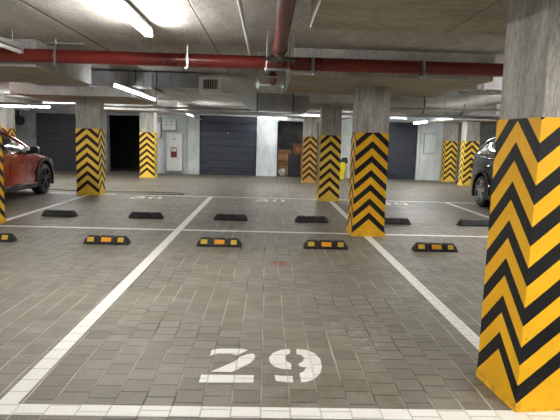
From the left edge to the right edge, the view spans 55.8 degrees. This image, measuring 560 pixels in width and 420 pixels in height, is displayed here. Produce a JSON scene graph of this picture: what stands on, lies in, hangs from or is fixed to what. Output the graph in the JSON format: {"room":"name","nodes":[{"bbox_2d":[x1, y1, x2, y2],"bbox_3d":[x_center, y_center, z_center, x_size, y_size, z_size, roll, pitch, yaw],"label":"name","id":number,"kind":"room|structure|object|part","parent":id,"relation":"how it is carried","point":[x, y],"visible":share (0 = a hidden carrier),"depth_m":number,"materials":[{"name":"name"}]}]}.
{"room":"parking garage","nodes":[
{"label":"parking garage","id":0,"kind":"room"},
{"bbox_2d":[15,107,109,171],"bbox_3d":[-9.948,-2.670,19.105,7.440,2.400,0.350,1,8,-2],"label":"wall","id":1,"kind":"structure","parent":0,"point":[26,133],"depth_m":19.04,"materials":[{"name":"grey concrete"}]},
{"bbox_2d":[36,113,75,170],"bbox_3d":[-7.641,-2.454,19.246,2.370,2.060,0.100,1,8,-2],"label":"door","id":2,"kind":"structure","parent":1,"relation":"in","point":[56,133],"depth_m":19.17,"materials":[{"name":"metal"}]},
{"bbox_2d":[35,105,139,115],"bbox_3d":[-6.894,-3.627,19.113,3.800,0.340,0.230,1,8,-2],"label":"trim","id":3,"kind":"structure","parent":1,"relation":"attached to","point":[54,109],"depth_m":18.98,"materials":[{"name":"grey metal"}]},
{"bbox_2d":[110,115,139,166],"bbox_3d":[-7.119,-2.868,21.191,4.800,2.400,3.700,1,8,-2],"label":"doorway","id":4,"kind":"structure","parent":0,"point":[124,130],"depth_m":22.85,"materials":[{"name":"black"}]},
{"bbox_2d":[0,0,508,123],"bbox_3d":[-0.530,-2.185,8.426,26.100,0.560,30.700,1,8,-2],"label":"ceiling","id":5,"kind":"structure","parent":0,"point":[473,31],"depth_m":5.84,"materials":[{"name":"concrete"}]},
{"bbox_2d":[0,30,23,53],"bbox_3d":[-2.823,-1.738,5.170,0.070,0.219,1.250,1,8,-2],"label":"lamp","id":6,"kind":"object","parent":5,"relation":"hanging from","point":[4,43],"visible":1,"depth_m":5.56,"materials":[{"name":"white plastic"}]},
{"bbox_3d":[-9.676,-3.414,16.768,2.400,0.320,2.400,1,8,-2],"label":"drop panel","id":7,"kind":"part","parent":5,"relation":"part of","materials":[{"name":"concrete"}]},
{"bbox_2d":[15,110,24,124],"bbox_3d":[-9.185,-3.391,18.534,0.340,0.800,0.290,1,8,-2],"label":"wall fan","id":8,"kind":"object","parent":5,"relation":"attached to","point":[19,120],"visible":0.68,"depth_m":18.45,"materials":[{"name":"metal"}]},
{"bbox_2d":[0,99,50,107],"bbox_3d":[-7.243,-3.084,14.954,1.500,0.348,0.070,1,8,-2],"label":"lamp","id":9,"kind":"object","parent":5,"relation":"hanging from","point":[42,99],"visible":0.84,"depth_m":14.96,"materials":[{"name":"white plastic"}]},
{"bbox_3d":[-4.060,-1.984,7.080,2.400,0.320,1.950,1,8,-2],"label":"drop panel","id":10,"kind":"part","parent":5,"relation":"part of","materials":[{"name":"concrete"}]},
{"bbox_2d":[52,39,59,65],"bbox_3d":[-2.555,-1.799,6.048,0.044,0.315,0.184,1,8,-2],"label":"hanger","id":11,"kind":"object","parent":5,"relation":"hanging from","point":[55,63],"visible":0.78,"depth_m":5.98,"materials":[{"name":"metal"}]},
{"bbox_2d":[42,101,74,103],"bbox_3d":[-5.624,-2.966,14.202,1.500,0.298,0.070,1,8,-2],"label":"lamp","id":12,"kind":"object","parent":5,"relation":"hanging from","point":[42,101],"visible":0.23,"depth_m":14.17,"materials":[{"name":"white plastic"}]},
{"bbox_2d":[45,42,84,48],"bbox_3d":[-2.541,-1.908,6.244,0.466,0.131,0.012,1,8,-2],"label":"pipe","id":13,"kind":"object","parent":5,"relation":"hanging from","point":[46,42],"visible":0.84,"depth_m":6.23,"materials":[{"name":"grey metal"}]},
{"bbox_3d":[-4.172,-2.591,11.664,2.400,0.320,2.400,1,8,-2],"label":"drop panel","id":14,"kind":"part","parent":5,"relation":"part of","materials":[{"name":"concrete"}]},
{"bbox_2d":[0,102,252,110],"bbox_3d":[-4.408,-2.630,13.368,7.800,0.050,0.050,1,8,-2],"label":"pipe","id":15,"kind":"object","parent":5,"relation":"hanging from","point":[55,104],"visible":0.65,"depth_m":13.38,"materials":[{"name":"metal"}]},
{"bbox_2d":[104,0,152,36],"bbox_3d":[-1.243,-1.642,4.414,0.071,0.128,1.400,1,8,-2],"label":"lamp","id":16,"kind":"object","parent":5,"relation":"hanging from","point":[127,12],"visible":1,"depth_m":4.37,"materials":[{"name":"white plastic"}]},
{"bbox_2d":[109,80,155,100],"bbox_3d":[-2.503,-2.195,9.234,0.070,0.358,3.000,1,8,-2],"label":"lamp","id":17,"kind":"object","parent":5,"relation":"hanging from","point":[112,82],"visible":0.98,"depth_m":8.73,"materials":[{"name":"white plastic"}]},
{"bbox_2d":[134,70,143,91],"bbox_3d":[-2.375,-2.169,8.918,0.030,0.320,0.540,1,8,-2],"label":"hanger","id":18,"kind":"object","parent":5,"relation":"hanging from","point":[135,88],"visible":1,"depth_m":8.68,"materials":[{"name":"metal"}]},
{"bbox_3d":[-4.300,-3.286,16.916,2.400,0.320,2.400,1,8,-2],"label":"drop panel","id":19,"kind":"part","parent":5,"relation":"part of","materials":[{"name":"concrete"}]},
{"bbox_2d":[155,70,162,92],"bbox_3d":[-2.035,-2.161,8.927,0.030,0.320,0.540,1,8,-2],"label":"hanger","id":20,"kind":"object","parent":5,"relation":"hanging from","point":[159,90],"visible":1,"depth_m":8.68,"materials":[{"name":"metal"}]},
{"bbox_2d":[32,70,309,113],"bbox_3d":[-1.813,-2.081,9.495,4.600,0.601,1.665,1,8,-2],"label":"air duct","id":21,"kind":"object","parent":5,"relation":"hanging from","point":[269,102],"visible":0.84,"depth_m":8.74,"materials":[{"name":"grey metal"}]},
{"bbox_3d":[-1.141,-2.065,8.688,0.340,0.220,0.027,1,8,-2],"label":"grille frame","id":22,"kind":"part","parent":21,"relation":"part of","materials":[{"name":"grey metal"}]},
{"bbox_2d":[203,79,217,88],"bbox_3d":[-1.141,-2.066,8.694,0.240,0.150,0.006,1,8,-2],"label":"grille","id":23,"kind":"object","parent":21,"relation":"attached to","point":[207,83],"depth_m":8.69,"materials":[{"name":"black plastic"}]},
{"bbox_2d":[184,43,189,69],"bbox_3d":[-1.066,-1.763,6.089,0.044,0.315,0.184,1,8,-2],"label":"hanger","id":24,"kind":"object","parent":5,"relation":"hanging from","point":[187,53],"visible":0.86,"depth_m":6.02,"materials":[{"name":"metal"}]},
{"bbox_2d":[237,0,250,55],"bbox_3d":[-0.251,-1.286,2.427,0.032,0.032,7.160,1,8,-2],"label":"conduit","id":25,"kind":"object","parent":5,"relation":"attached to","point":[240,6],"visible":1,"depth_m":4.35,"materials":[{"name":"metal"}]},
{"bbox_2d":[0,48,503,76],"bbox_3d":[0.122,-1.699,6.135,18.500,0.184,0.184,1,8,-2],"label":"pipe","id":26,"kind":"object","parent":5,"relation":"hanging from","point":[30,55],"visible":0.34,"depth_m":6.06,"materials":[{"name":"red metal"}]},
{"bbox_2d":[255,51,284,88],"bbox_3d":[-0.115,-1.700,6.366,0.360,0.460,0.350,1,8,-2],"label":"hanger","id":27,"kind":"object","parent":26,"relation":"attached to","point":[272,76],"visible":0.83,"depth_m":6.46,"materials":[{"name":"red metal"}]},
{"bbox_2d":[273,0,295,66],"bbox_3d":[0.065,-1.201,2.486,0.146,0.173,7.240,1,8,-2],"label":"pipe","id":28,"kind":"object","parent":26,"relation":"attached to","point":[285,8],"visible":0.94,"depth_m":3.94,"materials":[{"name":"red metal"}]},
{"bbox_2d":[257,116,286,118],"bbox_3d":[-0.267,-3.292,18.023,1.000,0.358,0.070,1,8,-2],"label":"lamp","id":29,"kind":"object","parent":5,"relation":"hanging from","point":[257,116],"visible":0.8,"depth_m":18.03,"materials":[{"name":"white plastic"}]},
{"bbox_2d":[264,43,289,73],"bbox_3d":[-0.029,-1.712,5.973,0.290,0.330,0.030,1,8,-2],"label":"hanger","id":30,"kind":"object","parent":5,"relation":"hanging from","point":[266,68],"visible":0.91,"depth_m":5.97,"materials":[{"name":"metal"}]},
{"bbox_2d":[265,30,294,63],"bbox_3d":[0.004,-1.624,5.274,0.300,0.320,0.040,1,8,-2],"label":"pipe trapeze","id":31,"kind":"object","parent":5,"relation":"hanging from","point":[287,59],"visible":0.96,"depth_m":5.27,"materials":[{"name":"metal"}]},
{"bbox_3d":[-0.126,-1.627,5.271,0.010,0.320,0.012,9,10,43],"label":"rod","id":32,"kind":"part","parent":31,"relation":"part of","materials":[{"name":"metal"}]},
{"bbox_3d":[0.134,-1.621,5.278,0.010,0.320,0.012,9,10,43],"label":"rod","id":33,"kind":"part","parent":31,"relation":"part of","materials":[{"name":"metal"}]},
{"bbox_2d":[160,109,405,119],"bbox_3d":[0.104,-2.694,14.907,6.900,0.090,0.250,1,8,-2],"label":"cable tray","id":34,"kind":"object","parent":5,"relation":"hanging from","point":[161,110],"visible":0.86,"depth_m":14.77,"materials":[{"name":"silver metal"}]},
{"bbox_2d":[153,104,201,119],"bbox_3d":[-2.678,-2.672,14.716,0.050,0.035,7.800,1,8,-2],"label":"lamp","id":35,"kind":"object","parent":34,"relation":"attached to","point":[156,105],"visible":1,"depth_m":13.11,"materials":[{"name":"white plastic"}]},
{"bbox_2d":[310,47,314,73],"bbox_3d":[0.373,-1.729,6.129,0.044,0.315,0.184,1,8,-2],"label":"hanger","id":36,"kind":"object","parent":5,"relation":"hanging from","point":[313,57],"visible":0.91,"depth_m":6.06,"materials":[{"name":"metal"}]},
{"bbox_3d":[1.087,-3.158,17.064,2.400,0.320,2.400,1,8,-2],"label":"drop panel","id":37,"kind":"part","parent":5,"relation":"part of","materials":[{"name":"concrete"}]},
{"bbox_3d":[1.215,-2.462,11.812,2.400,0.320,2.400,1,8,-2],"label":"drop panel","id":38,"kind":"part","parent":5,"relation":"part of","materials":[{"name":"concrete"}]},
{"bbox_3d":[1.321,-1.885,7.451,2.400,0.320,2.400,1,8,-2],"label":"drop panel","id":39,"kind":"part","parent":5,"relation":"part of","materials":[{"name":"concrete"}]},
{"bbox_2d":[307,112,498,118],"bbox_3d":[3.189,-2.406,13.482,5.000,0.060,0.060,1,8,-2],"label":"pipe","id":40,"kind":"object","parent":5,"relation":"hanging from","point":[398,115],"visible":0.58,"depth_m":13.48,"materials":[{"name":"metal"}]},
{"bbox_3d":[1.442,-1.228,2.496,2.400,0.320,2.400,1,8,-2],"label":"drop panel","id":41,"kind":"part","parent":5,"relation":"part of","materials":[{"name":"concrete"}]},
{"bbox_2d":[414,120,428,123],"bbox_3d":[4.510,-2.979,16.869,0.071,0.418,1.500,1,8,-2],"label":"lamp","id":42,"kind":"object","parent":5,"relation":"hanging from","point":[420,121],"visible":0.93,"depth_m":16.73,"materials":[{"name":"white plastic"}]},
{"bbox_2d":[419,50,425,76],"bbox_3d":[1.652,-1.698,6.164,0.044,0.315,0.184,1,8,-2],"label":"hanger","id":43,"kind":"object","parent":5,"relation":"hanging from","point":[422,74],"visible":0.75,"depth_m":6.10,"materials":[{"name":"metal"}]},
{"bbox_2d":[390,107,499,110],"bbox_3d":[3.348,-1.681,8.890,3.300,0.066,0.036,1,8,-2],"label":"pipe","id":44,"kind":"object","parent":5,"relation":"hanging from","point":[399,108],"visible":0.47,"depth_m":8.86,"materials":[{"name":"metal"}]},
{"bbox_2d":[390,94,500,115],"bbox_3d":[3.019,-1.937,9.375,3.238,0.537,1.169,5,8,26],"label":"spiral duct","id":45,"kind":"object","parent":5,"relation":"hanging from","point":[466,101],"visible":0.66,"depth_m":9.07,"materials":[{"name":"metal"}]},
{"bbox_2d":[399,114,499,116],"bbox_3d":[4.101,-1.942,10.841,4.300,0.070,0.050,1,8,-2],"label":"pipe","id":46,"kind":"object","parent":5,"relation":"hanging from","point":[481,115],"visible":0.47,"depth_m":10.82,"materials":[{"name":"grey metal"}]},
{"bbox_3d":[6.468,-3.056,17.411,2.400,0.320,2.400,1,8,-2],"label":"drop panel","id":47,"kind":"part","parent":5,"relation":"part of","materials":[{"name":"concrete"}]},
{"bbox_2d":[457,91,500,94],"bbox_3d":[4.271,-1.764,8.144,3.100,0.040,0.040,1,8,-2],"label":"pipe","id":48,"kind":"object","parent":5,"relation":"attached to","point":[458,92],"visible":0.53,"depth_m":8.10,"materials":[{"name":"metal"}]},
{"bbox_2d":[468,77,502,93],"bbox_3d":[3.083,-1.859,7.775,0.500,0.256,0.386,1,8,-2],"label":"air duct","id":49,"kind":"object","parent":5,"relation":"attached to","point":[495,86],"visible":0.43,"depth_m":7.61,"materials":[{"name":"silver metal"}]},
{"bbox_2d":[0,166,559,419],"bbox_3d":[-0.597,0.237,8.745,26.100,0.152,30.700,1,8,-2],"label":"floor","id":50,"kind":"structure","parent":0,"point":[161,325],"depth_m":4.18,"materials":[{"name":"concrete"}]},
{"bbox_2d":[0,123,6,223],"bbox_3d":[-4.297,-0.829,7.495,0.517,2.090,0.532,1,8,-2],"label":"concrete pillar","id":51,"kind":"structure","parent":50,"relation":"on","point":[3,219],"depth_m":7.75,"materials":[{"name":"paint"}]},
{"bbox_2d":[0,107,15,137],"bbox_3d":[-8.689,-2.163,16.706,0.502,2.090,0.552,1,8,-2],"label":"concrete pillar","id":52,"kind":"structure","parent":50,"relation":"on","point":[7,115],"depth_m":16.44,"materials":[{"name":"paint"}]},
{"bbox_2d":[0,233,16,241],"bbox_3d":[-3.529,0.330,6.486,0.550,0.098,0.150,1,8,-2],"label":"wheel stop","id":53,"kind":"object","parent":50,"relation":"on","point":[4,237],"visible":1,"depth_m":6.44,"materials":[{"name":"black rubber"}]},
{"bbox_2d":[2,131,53,193],"bbox_3d":[-6.065,-0.903,10.283,2.200,1.413,4.512,1,8,-2],"label":"car","id":54,"kind":"object","parent":50,"relation":"on","point":[23,168],"visible":0.98,"depth_m":10.74,"materials":[{"name":"red paint"}]},
{"bbox_3d":[-5.217,-0.434,10.430,0.125,0.110,1.760,1,8,-2],"label":"sill","id":55,"kind":"part","parent":54,"relation":"part of","materials":[{"name":"black plastic"}]},
{"bbox_2d":[27,146,39,153],"bbox_3d":[-5.094,-1.238,10.922,0.240,0.155,0.180,1,8,-2],"label":"mirror","id":56,"kind":"object","parent":54,"relation":"attached to","point":[35,149],"depth_m":10.86,"materials":[{"name":"black plastic"}]},
{"bbox_2d":[41,210,77,216],"bbox_3d":[-3.580,0.051,8.597,0.550,0.098,0.150,2,8,-1],"label":"wheel stop","id":57,"kind":"object","parent":50,"relation":"on","point":[50,213],"visible":1,"depth_m":8.54,"materials":[{"name":"black rubber"}]},
{"bbox_2d":[75,99,105,195],"bbox_3d":[-4.229,-1.396,11.810,0.522,2.090,0.512,1,8,-2],"label":"concrete pillar","id":58,"kind":"structure","parent":50,"relation":"on","point":[90,137],"depth_m":11.61,"materials":[{"name":"paint"}]},
{"bbox_2d":[29,188,183,194],"bbox_3d":[-4.439,-0.429,12.369,4.422,0.016,0.655,2,8,2],"label":"cable","id":59,"kind":"object","parent":50,"relation":"on","point":[29,188],"visible":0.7,"depth_m":12.46,"materials":[{"name":"black plastic"}]},
{"bbox_2d":[83,235,130,244],"bbox_3d":[-2.129,0.364,6.519,0.550,0.098,0.150,1,8,-1],"label":"wheel stop","id":60,"kind":"object","parent":50,"relation":"on","point":[90,239],"visible":1,"depth_m":6.46,"materials":[{"name":"black rubber"}]},
{"bbox_2d":[128,212,163,218],"bbox_3d":[-2.186,0.084,8.636,0.550,0.098,0.150,1,8,-1],"label":"wheel stop","id":61,"kind":"object","parent":50,"relation":"on","point":[135,215],"visible":1,"depth_m":8.57,"materials":[{"name":"black rubber"}]},
{"bbox_2d":[139,112,157,177],"bbox_3d":[-4.276,-2.108,17.204,0.512,2.090,0.512,1,8,-2],"label":"concrete pillar","id":62,"kind":"structure","parent":50,"relation":"on","point":[148,120],"depth_m":16.99,"materials":[{"name":"paint"}]},
{"bbox_2d":[197,237,241,246],"bbox_3d":[-0.750,0.396,6.567,0.550,0.098,0.150,1,8,-1],"label":"wheel stop","id":63,"kind":"object","parent":50,"relation":"on","point":[204,241],"visible":1,"depth_m":6.51,"materials":[{"name":"black rubber"}]},
{"bbox_2d":[214,214,247,220],"bbox_3d":[-0.807,0.117,8.673,0.550,0.098,0.150,1,8,-1],"label":"wheel stop","id":64,"kind":"object","parent":50,"relation":"on","point":[222,217],"visible":1,"depth_m":8.62,"materials":[{"name":"black rubber"}]},
{"bbox_2d":[278,168,285,175],"bbox_3d":[0.062,-1.421,19.787,0.323,0.290,0.292,1,8,-2],"label":"plastic bag","id":65,"kind":"object","parent":50,"relation":"on","point":[281,172],"visible":1,"depth_m":19.71,"materials":[{"name":"white plastic"}]},
{"bbox_2d":[277,160,287,174],"bbox_3d":[0.160,-1.628,20.338,0.560,0.561,0.572,1,8,-2],"label":"cardboard box","id":66,"kind":"object","parent":50,"relation":"on","point":[281,164],"visible":0.47,"depth_m":20.11,"materials":[{"name":"brown cardboard"}]},
{"bbox_2d":[278,149,290,159],"bbox_3d":[0.173,-2.108,20.275,0.500,0.401,0.492,1,8,-2],"label":"cardboard box","id":67,"kind":"object","parent":66,"relation":"on","point":[282,154],"visible":0.79,"depth_m":20.09,"materials":[{"name":"brown cardboard"}]},
{"bbox_2d":[288,154,299,175],"bbox_3d":[0.518,-1.676,19.709,0.460,0.780,0.360,2,8,1],"label":"storage cabinet","id":68,"kind":"object","parent":50,"relation":"on","point":[293,159],"visible":1,"depth_m":19.54,"materials":[{"name":"black plastic"}]},
{"bbox_3d":[0.508,-1.470,19.564,0.400,0.370,0.018,2,8,1],"label":"door","id":69,"kind":"part","parent":68,"relation":"part of","materials":[{"name":"metal"}]},
{"bbox_3d":[0.518,-1.832,19.516,0.400,0.320,0.018,2,8,1],"label":"drawer","id":70,"kind":"part","parent":68,"relation":"part of","materials":[{"name":"metal"}]},
{"bbox_2d":[293,151,301,174],"bbox_3d":[0.815,-1.826,20.681,0.600,0.901,0.572,1,8,-2],"label":"cardboard box","id":71,"kind":"object","parent":50,"relation":"on","point":[294,152],"visible":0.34,"depth_m":20.45,"materials":[{"name":"brown cardboard"}]},
{"bbox_2d":[293,144,301,151],"bbox_3d":[0.798,-2.427,20.602,0.480,0.301,0.492,0,8,-13],"label":"cardboard box","id":72,"kind":"object","parent":71,"relation":"on","point":[296,147],"visible":0.58,"depth_m":20.41,"materials":[{"name":"brown cardboard"}]},
{"bbox_2d":[301,117,317,182],"bbox_3d":[0.942,-1.924,16.896,0.472,2.090,0.502,1,8,-2],"label":"concrete pillar","id":73,"kind":"structure","parent":50,"relation":"on","point":[310,124],"depth_m":16.68,"materials":[{"name":"paint"}]},
{"bbox_2d":[295,215,328,222],"bbox_3d":[0.522,0.148,8.710,0.550,0.098,0.150,1,8,-1],"label":"wheel stop","id":74,"kind":"object","parent":50,"relation":"on","point":[309,219],"visible":1,"depth_m":8.65,"materials":[{"name":"black rubber"}]},
{"bbox_2d":[303,240,347,249],"bbox_3d":[0.569,0.428,6.600,0.550,0.098,0.150,1,8,-1],"label":"wheel stop","id":75,"kind":"object","parent":50,"relation":"on","point":[309,244],"visible":1,"depth_m":6.54,"materials":[{"name":"black rubber"}]},
{"bbox_2d":[316,106,341,201],"bbox_3d":[1.113,-1.265,11.932,0.492,2.090,0.522,1,8,-2],"label":"concrete pillar","id":76,"kind":"structure","parent":50,"relation":"on","point":[329,150],"depth_m":11.70,"materials":[{"name":"paint"}]},
{"bbox_2d":[340,157,347,178],"bbox_3d":[2.144,-1.497,18.925,0.544,0.778,0.220,1,8,-2],"label":"tool case","id":77,"kind":"object","parent":50,"relation":"on","point":[343,167],"visible":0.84,"depth_m":18.83,"materials":[{"name":"yellow plastic"}]},
{"bbox_2d":[346,86,390,236],"bbox_3d":[1.273,-0.692,7.618,0.492,2.090,0.512,1,8,-2],"label":"concrete pillar","id":78,"kind":"structure","parent":50,"relation":"on","point":[371,104],"depth_m":7.40,"materials":[{"name":"paint"}]},
{"bbox_2d":[384,218,410,224],"bbox_3d":[1.881,0.181,8.747,0.550,0.098,0.150,1,8,-1],"label":"wheel stop","id":79,"kind":"object","parent":50,"relation":"on","point":[394,221],"visible":0.75,"depth_m":8.69,"materials":[{"name":"black rubber"}]},
{"bbox_2d":[411,242,457,251],"bbox_3d":[1.938,0.462,6.623,0.550,0.098,0.150,1,8,-2],"label":"wheel stop","id":80,"kind":"object","parent":50,"relation":"on","point":[418,246],"visible":1,"depth_m":6.56,"materials":[{"name":"black rubber"}]},
{"bbox_2d":[439,123,458,181],"bbox_3d":[6.127,-2.077,19.137,0.452,2.090,0.472,1,8,-2],"label":"concrete pillar","id":81,"kind":"structure","parent":50,"relation":"on","point":[450,132],"depth_m":18.96,"materials":[{"name":"paint"}]},
{"bbox_2d":[457,121,480,185],"bbox_3d":[6.248,-1.855,17.474,0.492,2.090,0.472,1,8,-2],"label":"concrete pillar","id":82,"kind":"structure","parent":50,"relation":"on","point":[469,146],"depth_m":17.28,"materials":[{"name":"paint"}]},
{"bbox_2d":[456,219,488,226],"bbox_3d":[3.225,0.213,8.784,0.550,0.098,0.150,1,8,-2],"label":"wheel stop","id":83,"kind":"object","parent":50,"relation":"on","point":[462,222],"visible":0.92,"depth_m":8.72,"materials":[{"name":"black rubber"}]},
{"bbox_2d":[470,137,495,206],"bbox_3d":[5.299,-0.683,10.224,2.200,1.609,4.512,1,8,-2],"label":"car","id":84,"kind":"object","parent":50,"relation":"on","point":[482,165],"visible":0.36,"depth_m":11.45,"materials":[{"name":"paint"}]},
{"bbox_2d":[476,0,559,411],"bbox_3d":[1.422,-0.046,2.743,0.480,2.090,0.420,1,8,-6],"label":"concrete pillar","id":85,"kind":"structure","parent":50,"relation":"on","point":[519,354],"depth_m":2.63,"materials":[{"name":"paint"}]},
{"bbox_2d":[276,121,318,175],"bbox_3d":[0.695,-2.577,20.613,2.200,2.400,2.100,1,8,-2],"label":"doorway","id":86,"kind":"structure","parent":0,"point":[289,133],"depth_m":21.40,"materials":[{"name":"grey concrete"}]},
{"bbox_2d":[157,109,496,180],"bbox_3d":[3.497,-2.357,19.525,17.050,2.400,0.250,1,8,-2],"label":"wall","id":87,"kind":"structure","parent":0,"point":[429,167],"depth_m":19.33,"materials":[{"name":"white paint"}]},
{"bbox_2d":[157,124,161,137],"bbox_3d":[-4.424,-2.845,19.055,0.290,0.500,0.170,1,8,-2],"label":"junction box","id":88,"kind":"object","parent":87,"relation":"attached to","point":[159,126],"visible":0.49,"depth_m":18.98,"materials":[{"name":"grey metal"}]},
{"bbox_2d":[162,118,176,130],"bbox_3d":[-3.972,-3.074,19.014,0.500,0.430,0.214,1,8,-2],"label":"junction box","id":89,"kind":"object","parent":87,"relation":"attached to","point":[169,124],"visible":1,"depth_m":18.91,"materials":[{"name":"grey metal"}]},
{"bbox_2d":[166,133,182,171],"bbox_3d":[-3.809,-2.091,19.129,0.580,1.380,0.252,1,8,-2],"label":"cabinet","id":90,"kind":"object","parent":87,"relation":"attached to","point":[174,141],"visible":1,"depth_m":19.02,"materials":[{"name":"white metal"}]},
{"bbox_3d":[-3.816,-2.066,19.014,0.220,0.360,0.006,1,8,-2],"label":"label plate","id":91,"kind":"part","parent":90,"relation":"part of","materials":[{"name":"red plastic"}]},
{"bbox_2d":[199,115,256,175],"bbox_3d":[-1.898,-2.352,19.364,2.080,2.140,0.130,1,8,-2],"label":"door","id":92,"kind":"structure","parent":87,"relation":"in","point":[228,144],"depth_m":19.32,"materials":[{"name":"metal"}]},
{"bbox_2d":[387,122,417,179],"bbox_3d":[4.228,-2.187,19.537,1.620,2.100,0.125,1,8,-2],"label":"door","id":93,"kind":"structure","parent":87,"relation":"in","point":[402,135],"depth_m":19.50,"materials":[{"name":"metal"}]},
{"bbox_2d":[418,123,421,176],"bbox_3d":[5.143,-2.248,19.423,0.022,2.100,0.022,4,8,21],"label":"conduit","id":94,"kind":"object","parent":87,"relation":"attached to","point":[421,123],"visible":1,"depth_m":19.44,"materials":[{"name":"grey metal"}]},
{"bbox_2d":[423,133,436,153],"bbox_3d":[5.508,-2.436,19.399,0.480,0.740,0.075,1,8,-2],"label":"wall panel","id":95,"kind":"object","parent":87,"relation":"attached to","point":[430,139],"visible":1,"depth_m":19.37,"materials":[{"name":"grey metal"}]}
]}

